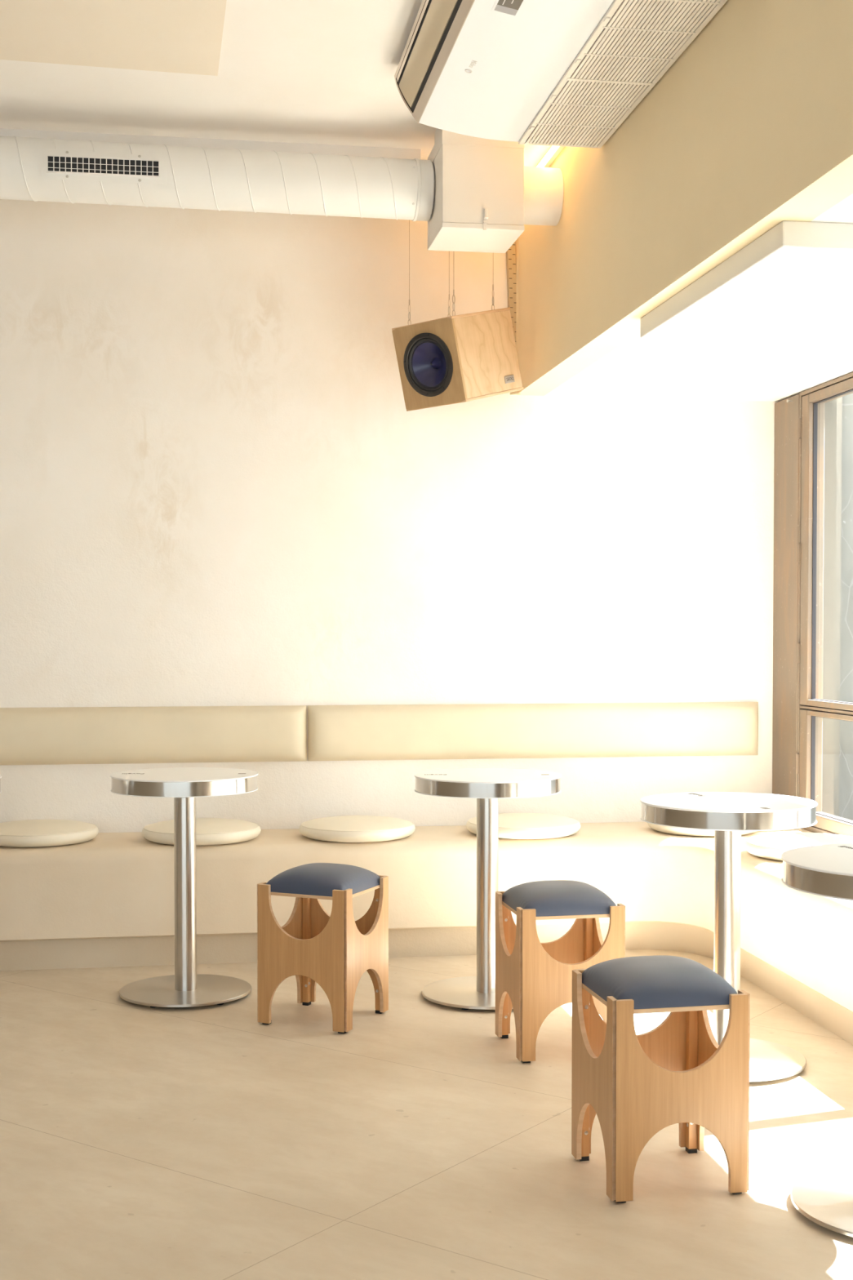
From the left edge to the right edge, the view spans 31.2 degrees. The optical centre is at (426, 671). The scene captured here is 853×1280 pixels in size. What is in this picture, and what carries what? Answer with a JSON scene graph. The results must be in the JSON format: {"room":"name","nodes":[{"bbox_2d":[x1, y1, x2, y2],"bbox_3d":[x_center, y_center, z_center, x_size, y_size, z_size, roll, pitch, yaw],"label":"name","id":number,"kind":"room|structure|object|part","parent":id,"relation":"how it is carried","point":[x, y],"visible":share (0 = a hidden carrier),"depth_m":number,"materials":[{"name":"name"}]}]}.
{"room":"cafe","nodes":[
{"label":"cafe","id":0,"kind":"room"},
{"bbox_2d":[0,0,550,167],"bbox_3d":[-1.972,-2.029,1.990,5.940,0.370,7.650,0,2,-9],"label":"ceiling","id":1,"kind":"structure","parent":0,"point":[320,72],"depth_m":5.04,"materials":[{"name":"paint"}]},
{"bbox_2d":[0,0,226,75],"bbox_3d":[-1.214,-1.893,3.943,1.445,0.006,1.744,0,2,-9],"label":"ceiling panel","id":2,"kind":"object","parent":1,"relation":"attached to","point":[171,36],"depth_m":4.55,"materials":[{"name":"beige paint"}]},
{"bbox_2d":[0,128,564,253],"bbox_3d":[-2.442,-1.719,5.012,5.929,0.411,0.365,0,2,-9],"label":"air duct","id":3,"kind":"object","parent":1,"relation":"hanging from","point":[473,194],"visible":0.99,"depth_m":5.27,"materials":[{"name":"white metal"}]},
{"bbox_3d":[-1.242,-1.717,5.165,0.003,0.050,0.005,0,2,-9],"label":"vertical blade","id":4,"kind":"part","parent":3,"relation":"part of","materials":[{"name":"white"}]},
{"bbox_3d":[-1.127,-1.718,5.183,0.003,0.050,0.005,0,2,-9],"label":"vertical blade","id":5,"kind":"part","parent":3,"relation":"part of","materials":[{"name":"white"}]},
{"bbox_3d":[-1.099,-1.718,5.194,0.377,0.058,0.017,0,2,-9],"label":"grille frame","id":6,"kind":"part","parent":3,"relation":"part of","materials":[{"name":"white metal"}]},
{"bbox_3d":[-1.099,-1.705,5.189,0.369,0.002,0.002,0,2,-9],"label":"cross blade","id":7,"kind":"part","parent":3,"relation":"part of","materials":[{"name":"white metal"}]},
{"bbox_3d":[-1.099,-1.724,5.189,0.369,0.002,0.002,0,2,-9],"label":"cross blade","id":8,"kind":"part","parent":3,"relation":"part of","materials":[{"name":"white metal"}]},
{"bbox_3d":[-1.099,-1.720,5.199,0.418,0.102,0.016,0,2,-9],"label":"vent plate","id":9,"kind":"part","parent":3,"relation":"part of","materials":[{"name":"white"}]},
{"bbox_3d":[-0.974,-1.718,5.207,0.003,0.050,0.005,0,2,-9],"label":"vertical blade","id":10,"kind":"part","parent":3,"relation":"part of","materials":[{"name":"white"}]},
{"bbox_3d":[0.171,-1.538,5.419,0.290,0.018,0.324,0,2,-9],"label":"lid","id":11,"kind":"part","parent":3,"relation":"part of","materials":[{"name":"white metal"}]},
{"bbox_2d":[408,219,411,324],"bbox_3d":[-0.065,-1.580,5.808,0.017,0.532,0.004,-1,2,-40],"label":"cable","id":12,"kind":"object","parent":1,"relation":"hanging from","point":[409,220],"visible":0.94,"depth_m":5.81,"materials":[{"name":"silver metal"}]},
{"bbox_2d":[447,251,450,316],"bbox_3d":[0.089,-1.664,5.984,0.017,0.573,0.004,-1,2,-40],"label":"cable","id":13,"kind":"object","parent":1,"relation":"hanging from","point":[449,251],"visible":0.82,"depth_m":5.99,"materials":[{"name":"silver metal"}]},
{"bbox_2d":[452,289,455,315],"bbox_3d":[0.101,-1.629,5.661,0.017,0.626,0.004,-1,2,-41],"label":"cable","id":14,"kind":"object","parent":1,"relation":"hanging from","point":[453,304],"visible":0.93,"depth_m":5.67,"materials":[{"name":"silver metal"}]},
{"bbox_2d":[391,307,524,411],"bbox_3d":[0.124,-1.198,5.860,0.309,0.400,0.431,1,2,41],"label":"loudspeaker","id":15,"kind":"object","parent":14,"relation":"hanging from","point":[473,356],"visible":1,"depth_m":5.75,"materials":[{"name":"brown wood"}]},
{"bbox_3d":[0.009,-1.151,5.730,0.237,0.237,0.017,0,15,41],"label":"woofer frame","id":16,"kind":"part","parent":15,"relation":"part of","materials":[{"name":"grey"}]},
{"bbox_2d":[491,253,494,309],"bbox_3d":[0.255,-1.663,5.839,0.017,0.568,0.004,-1,2,-40],"label":"cable","id":17,"kind":"object","parent":1,"relation":"hanging from","point":[493,253],"visible":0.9,"depth_m":5.84,"materials":[{"name":"silver metal"}]},
{"bbox_2d":[394,0,728,148],"bbox_3d":[0.351,-1.784,4.129,0.677,0.234,1.539,0,2,-9],"label":"air conditioner","id":18,"kind":"object","parent":1,"relation":"hanging from","point":[552,73],"visible":1,"depth_m":4.27,"materials":[{"name":"white plastic"}]},
{"bbox_2d":[394,0,475,122],"bbox_3d":[0.060,-1.795,4.080,0.086,0.150,1.533,0,2,-9],"label":"outlet","id":19,"kind":"object","parent":18,"relation":"attached to","point":[441,31],"depth_m":4.38,"materials":[{"name":"white plastic"}]},
{"bbox_3d":[0.204,-1.697,3.916,0.055,0.012,0.036,0,2,-9],"label":"screen panel","id":20,"kind":"part","parent":18,"relation":"part of","materials":[{"name":"grey plastic"}]},
{"bbox_3d":[0.356,-1.789,4.130,0.666,0.222,1.539,0,2,-9],"label":"casing","id":21,"kind":"part","parent":18,"relation":"part of","materials":[{"name":"white plastic"}]},
{"bbox_2d":[518,0,728,148],"bbox_3d":[0.549,-1.676,4.161,0.273,0.009,1.535,0,2,-9],"label":"grille","id":22,"kind":"object","parent":18,"relation":"attached to","point":[628,46],"depth_m":4.24,"materials":[{"name":"white plastic"}]},
{"bbox_2d":[0,199,777,832],"bbox_3d":[-1.994,-0.619,5.958,7.320,3.400,0.120,0,2,-9],"label":"wall","id":23,"kind":"structure","parent":0,"point":[220,486],"depth_m":6.14,"materials":[{"name":"beige paint"}]},
{"bbox_2d":[0,705,306,764],"bbox_3d":[-1.679,0.256,5.940,2.429,0.225,0.059,0,2,-9],"label":"cushion","id":24,"kind":"object","parent":23,"relation":"attached to","point":[57,735],"visible":1,"depth_m":6.01,"materials":[{"name":"beige leather"}]},
{"bbox_2d":[0,128,420,159],"bbox_3d":[-2.761,-1.887,5.494,5.470,0.100,0.490,0,2,-9],"label":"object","id":25,"kind":"structure","parent":23,"relation":"attached to","point":[331,149],"depth_m":5.57,"materials":[{"name":"paint"}]},
{"bbox_2d":[506,241,516,343],"bbox_3d":[0.349,-1.529,6.223,0.052,0.645,0.034,0,2,-9],"label":"cable trunking","id":26,"kind":"object","parent":23,"relation":"attached to","point":[511,252],"visible":0.56,"depth_m":6.21,"materials":[{"name":"beige plastic"}]},
{"bbox_2d":[307,702,758,760],"bbox_3d":[0.465,0.247,6.278,1.905,0.225,0.059,0,2,-9],"label":"cushion","id":27,"kind":"object","parent":23,"relation":"attached to","point":[593,730],"visible":1,"depth_m":6.25,"materials":[{"name":"beige leather"}]},
{"bbox_2d":[0,949,852,1279],"bbox_3d":[-1.417,1.228,2.154,7.260,0.090,7.870,0,2,-9],"label":"floor","id":28,"kind":"structure","parent":0,"point":[414,1141],"depth_m":3.66,"materials":[{"name":"tile"}]},
{"bbox_2d":[110,767,257,1008],"bbox_3d":[-0.820,0.724,5.186,0.496,0.755,0.496,0,2,0],"label":"cafe table","id":29,"kind":"object","parent":28,"relation":"on","point":[186,988],"visible":1,"depth_m":5.15,"materials":[{"name":"silver metal"}]},
{"bbox_3d":[-0.820,1.085,5.195,0.445,0.010,0.445,0,2,0],"label":"plate","id":30,"kind":"part","parent":29,"relation":"part of","materials":[{"name":"silver metal"}]},
{"bbox_2d":[257,862,388,1033],"bbox_3d":[-0.328,0.864,4.876,0.315,0.492,0.315,1,2,24],"label":"stool","id":31,"kind":"object","parent":28,"relation":"on","point":[334,951],"visible":1,"depth_m":4.77,"materials":[{"name":"brown wood"}]},
{"bbox_3d":[-0.467,0.882,4.937,0.012,0.436,0.302,1,2,24],"label":"panel","id":32,"kind":"part","parent":31,"relation":"part of","materials":[{"name":"brown wood"}]},
{"bbox_3d":[-0.389,0.888,4.738,0.302,0.436,0.012,1,2,24],"label":"panel","id":33,"kind":"part","parent":31,"relation":"part of","materials":[{"name":"brown wood"}]},
{"bbox_3d":[-0.397,0.895,5.053,0.022,0.400,0.022,1,2,24],"label":"corner post","id":34,"kind":"part","parent":31,"relation":"part of","materials":[{"name":"brown wood"}]},
{"bbox_3d":[-0.268,0.880,5.015,0.302,0.436,0.012,1,2,24],"label":"panel","id":35,"kind":"part","parent":31,"relation":"part of","materials":[{"name":"brown wood"}]},
{"bbox_3d":[-0.190,0.886,4.816,0.012,0.436,0.302,1,2,24],"label":"panel","id":36,"kind":"part","parent":31,"relation":"part of","materials":[{"name":"brown wood"}]},
{"bbox_3d":[-0.152,0.898,4.946,0.022,0.400,0.022,1,2,24],"label":"corner post","id":37,"kind":"part","parent":31,"relation":"part of","materials":[{"name":"brown wood"}]},
{"bbox_2d":[0,822,852,1044],"bbox_3d":[-0.629,0.951,2.584,5.353,0.440,7.049,0,2,-9],"label":"bench","id":38,"kind":"object","parent":28,"relation":"on","point":[106,900],"visible":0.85,"depth_m":5.66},
{"bbox_2d":[0,819,98,847],"bbox_3d":[-1.479,0.611,5.804,0.453,0.068,0.453,0,2,-9],"label":"seat cushion","id":39,"kind":"object","parent":38,"relation":"on","point":[29,833],"visible":1,"depth_m":5.66,"materials":[{"name":"beige leather"}]},
{"bbox_2d":[141,817,261,845],"bbox_3d":[-0.862,0.609,5.850,0.453,0.068,0.453,-1,2,-32],"label":"seat cushion","id":40,"kind":"object","parent":38,"relation":"on","point":[209,831],"visible":0.89,"depth_m":5.71,"materials":[{"name":"beige leather"}]},
{"bbox_2d":[298,815,415,842],"bbox_3d":[-0.269,0.607,5.934,0.453,0.068,0.453,0,2,18],"label":"seat cushion","id":41,"kind":"object","parent":38,"relation":"on","point":[343,828],"visible":1,"depth_m":5.78,"materials":[{"name":"beige leather"}]},
{"bbox_2d":[466,813,581,839],"bbox_3d":[0.382,0.605,6.021,0.453,0.068,0.453,-1,2,-34],"label":"seat cushion","id":42,"kind":"object","parent":38,"relation":"on","point":[511,825],"visible":0.84,"depth_m":5.86,"materials":[{"name":"beige leather"}]},
{"bbox_2d":[648,822,756,836],"bbox_3d":[1.112,0.603,6.101,0.453,0.068,0.453,0,2,5],"label":"seat cushion","id":43,"kind":"object","parent":38,"relation":"on","point":[680,831],"visible":0.1,"depth_m":5.92,"materials":[{"name":"beige leather"}]},
{"bbox_2d":[743,831,852,860],"bbox_3d":[1.360,0.621,5.426,0.453,0.068,0.453,-1,2,-35],"label":"seat cushion","id":44,"kind":"object","parent":38,"relation":"on","point":[768,846],"visible":0.69,"depth_m":5.35,"materials":[{"name":"beige leather"}]},
{"bbox_2d":[413,768,561,1009],"bbox_3d":[0.206,0.725,5.156,0.496,0.755,0.496,0,2,0],"label":"cafe table","id":45,"kind":"object","parent":28,"relation":"on","point":[487,785],"visible":0.81,"depth_m":5.12,"materials":[{"name":"silver metal"}]},
{"bbox_3d":[0.206,1.086,5.165,0.445,0.010,0.445,0,2,0],"label":"plate","id":46,"kind":"part","parent":45,"relation":"part of","materials":[{"name":"silver metal"}]},
{"bbox_2d":[495,880,625,1062],"bbox_3d":[0.393,0.873,4.537,0.315,0.492,0.315,0,2,-11],"label":"stool","id":47,"kind":"object","parent":28,"relation":"on","point":[534,978],"visible":0.93,"depth_m":4.40,"materials":[{"name":"brown wood"}]},
{"bbox_3d":[0.236,0.906,4.645,0.022,0.400,0.022,0,2,-11],"label":"corner post","id":48,"kind":"part","parent":47,"relation":"part of","materials":[{"name":"brown wood"}]},
{"bbox_3d":[0.244,0.894,4.510,0.012,0.436,0.302,0,2,-11],"label":"panel","id":49,"kind":"part","parent":47,"relation":"part of","materials":[{"name":"brown wood"}]},
{"bbox_3d":[0.364,0.889,4.687,0.302,0.436,0.012,0,2,-11],"label":"panel","id":50,"kind":"part","parent":47,"relation":"part of","materials":[{"name":"brown wood"}]},
{"bbox_3d":[0.421,0.897,4.389,0.302,0.436,0.012,0,2,-11],"label":"panel","id":51,"kind":"part","parent":47,"relation":"part of","materials":[{"name":"brown wood"}]},
{"bbox_3d":[0.499,0.905,4.695,0.022,0.400,0.022,0,2,-11],"label":"corner post","id":52,"kind":"part","parent":47,"relation":"part of","materials":[{"name":"brown wood"}]},
{"bbox_3d":[0.541,0.892,4.566,0.012,0.436,0.302,0,2,-11],"label":"panel","id":53,"kind":"part","parent":47,"relation":"part of","materials":[{"name":"brown wood"}]},
{"bbox_2d":[571,955,750,1203],"bbox_3d":[0.525,0.902,3.468,0.315,0.492,0.315,0,2,-11],"label":"stool","id":54,"kind":"object","parent":28,"relation":"on","point":[637,1086],"visible":1,"depth_m":3.34,"materials":[{"name":"brown wood"}]},
{"bbox_3d":[0.368,0.935,3.574,0.022,0.400,0.022,0,2,-11],"label":"corner post","id":55,"kind":"part","parent":54,"relation":"part of","materials":[{"name":"brown wood"}]},
{"bbox_3d":[0.377,0.922,3.439,0.012,0.436,0.302,0,2,-11],"label":"panel","id":56,"kind":"part","parent":54,"relation":"part of","materials":[{"name":"brown wood"}]},
{"bbox_3d":[0.496,0.918,3.617,0.302,0.436,0.012,0,2,-11],"label":"panel","id":57,"kind":"part","parent":54,"relation":"part of","materials":[{"name":"brown wood"}]},
{"bbox_3d":[0.555,0.926,3.320,0.302,0.436,0.012,0,2,-11],"label":"panel","id":58,"kind":"part","parent":54,"relation":"part of","materials":[{"name":"brown wood"}]},
{"bbox_3d":[0.630,0.933,3.626,0.022,0.400,0.022,0,2,-11],"label":"corner post","id":59,"kind":"part","parent":54,"relation":"part of","materials":[{"name":"brown wood"}]},
{"bbox_3d":[0.674,0.921,3.498,0.012,0.436,0.302,0,2,-11],"label":"panel","id":60,"kind":"part","parent":54,"relation":"part of","materials":[{"name":"brown wood"}]},
{"bbox_2d":[640,791,817,1082],"bbox_3d":[0.860,0.746,4.362,0.496,0.755,0.496,-1,2,-20],"label":"cafe table","id":61,"kind":"object","parent":28,"relation":"on","point":[728,814],"visible":0.75,"depth_m":4.32,"materials":[{"name":"silver metal"}]},
{"bbox_3d":[0.860,1.107,4.372,0.445,0.010,0.445,-1,2,-20],"label":"plate","id":62,"kind":"part","parent":61,"relation":"part of","materials":[{"name":"silver metal"}]},
{"bbox_2d":[781,843,852,1237],"bbox_3d":[1.007,0.776,3.248,0.496,0.755,0.496,-1,2,-20],"label":"cafe table","id":63,"kind":"object","parent":28,"relation":"on","point":[824,1197],"visible":1,"depth_m":3.22,"materials":[{"name":"silver metal"}]},
{"bbox_3d":[1.007,1.137,3.258,0.445,0.010,0.445,-1,2,-20],"label":"plate","id":64,"kind":"part","parent":63,"relation":"part of","materials":[{"name":"silver metal"}]},
{"bbox_2d":[517,0,852,395],"bbox_3d":[1.021,-1.629,2.472,0.120,1.195,7.650,0,2,-9],"label":"wall","id":65,"kind":"structure","parent":0,"point":[748,131],"depth_m":4.06,"materials":[{"name":"beige paint"}]},
{"bbox_2d":[510,238,518,395],"bbox_3d":[0.361,-1.494,6.216,0.030,0.725,0.062,0,2,-9],"label":"trim","id":66,"kind":"structure","parent":65,"relation":"attached to","point":[515,393],"depth_m":6.21,"materials":[{"name":"beige paint"}]},
{"bbox_2d":[536,146,564,167],"bbox_3d":[0.450,-1.886,5.590,0.035,0.028,1.200,0,2,-9],"label":"led strip","id":67,"kind":"object","parent":65,"relation":"attached to","point":[554,151],"visible":0.31,"depth_m":5.56,"materials":[{"name":"yellow"}]},
{"bbox_2d":[640,220,852,344],"bbox_3d":[1.228,-1.048,4.231,0.968,0.061,1.145,0,2,-9],"label":"ceiling light","id":68,"kind":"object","parent":65,"relation":"attached to","point":[793,283],"depth_m":4.15,"materials":[{"name":"white paint"}]},
{"bbox_2d":[544,194,852,401],"bbox_3d":[1.653,-1.094,2.586,1.160,0.120,7.650,0,2,-9],"label":"ceiling","id":69,"kind":"structure","parent":0,"point":[640,367],"depth_m":5.62,"materials":[{"name":"white paint"}]},
{"bbox_2d":[822,399,836,815],"bbox_3d":[1.581,-0.032,6.350,0.140,2.205,0.250,0,2,-9],"label":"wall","id":70,"kind":"structure","parent":0,"point":[830,421],"depth_m":6.23,"materials":[{"name":"white paint"}]},
{"bbox_3d":[1.848,0.900,4.695,0.135,0.430,3.150,0,2,-9],"label":"wall","id":71,"kind":"structure","parent":0,"visible":0},
{"bbox_2d":[772,372,852,836],"bbox_3d":[1.685,-0.218,5.315,0.126,1.772,2.312,0,2,-9],"label":"window","id":72,"kind":"structure","parent":71,"relation":"in","point":[799,707],"depth_m":6.16,"materials":[{"name":"brown wood"}]},
{"bbox_3d":[1.502,-0.242,6.325,0.033,1.767,0.260,0,2,-9],"label":"jamb plate","id":73,"kind":"part","parent":72,"relation":"part of","materials":[{"name":"brown wood"}]},
{"bbox_3d":[1.718,-0.215,5.189,0.100,1.772,2.052,0,2,-9],"label":"frame","id":74,"kind":"part","parent":72,"relation":"part of","materials":[{"name":"wood"}]},
{"bbox_3d":[1.704,0.410,5.198,0.069,0.459,2.025,0,2,-9],"label":"sash","id":75,"kind":"part","parent":72,"relation":"part of","materials":[{"name":"wood"}]},
{"bbox_3d":[1.704,-0.460,5.175,0.069,1.243,2.025,0,2,-9],"label":"sash","id":76,"kind":"part","parent":72,"relation":"part of","materials":[{"name":"wood"}]},
{"label":"outside","id":77,"kind":"structure","parent":0,"visible":0},
{"bbox_3d":[0.175,1.379,-1.075,18.000,0.020,15.750,0,2,-9],"label":"ground","id":78,"kind":"structure","parent":77,"visible":0},
{"bbox_2d":[834,396,842,816],"bbox_3d":[1.798,-0.993,6.829,0.085,4.300,0.100,0,2,-9],"label":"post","id":79,"kind":"object","parent":78,"relation":"on","point":[839,401],"visible":0.11,"depth_m":6.80,"materials":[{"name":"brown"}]},
{"bbox_2d":[839,393,852,820],"bbox_3d":[3.746,-1.005,7.298,4.320,4.300,0.200,0,2,-9],"label":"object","id":80,"kind":"structure","parent":78,"relation":"on","point":[846,771],"depth_m":6.93,"materials":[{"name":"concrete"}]}
]}

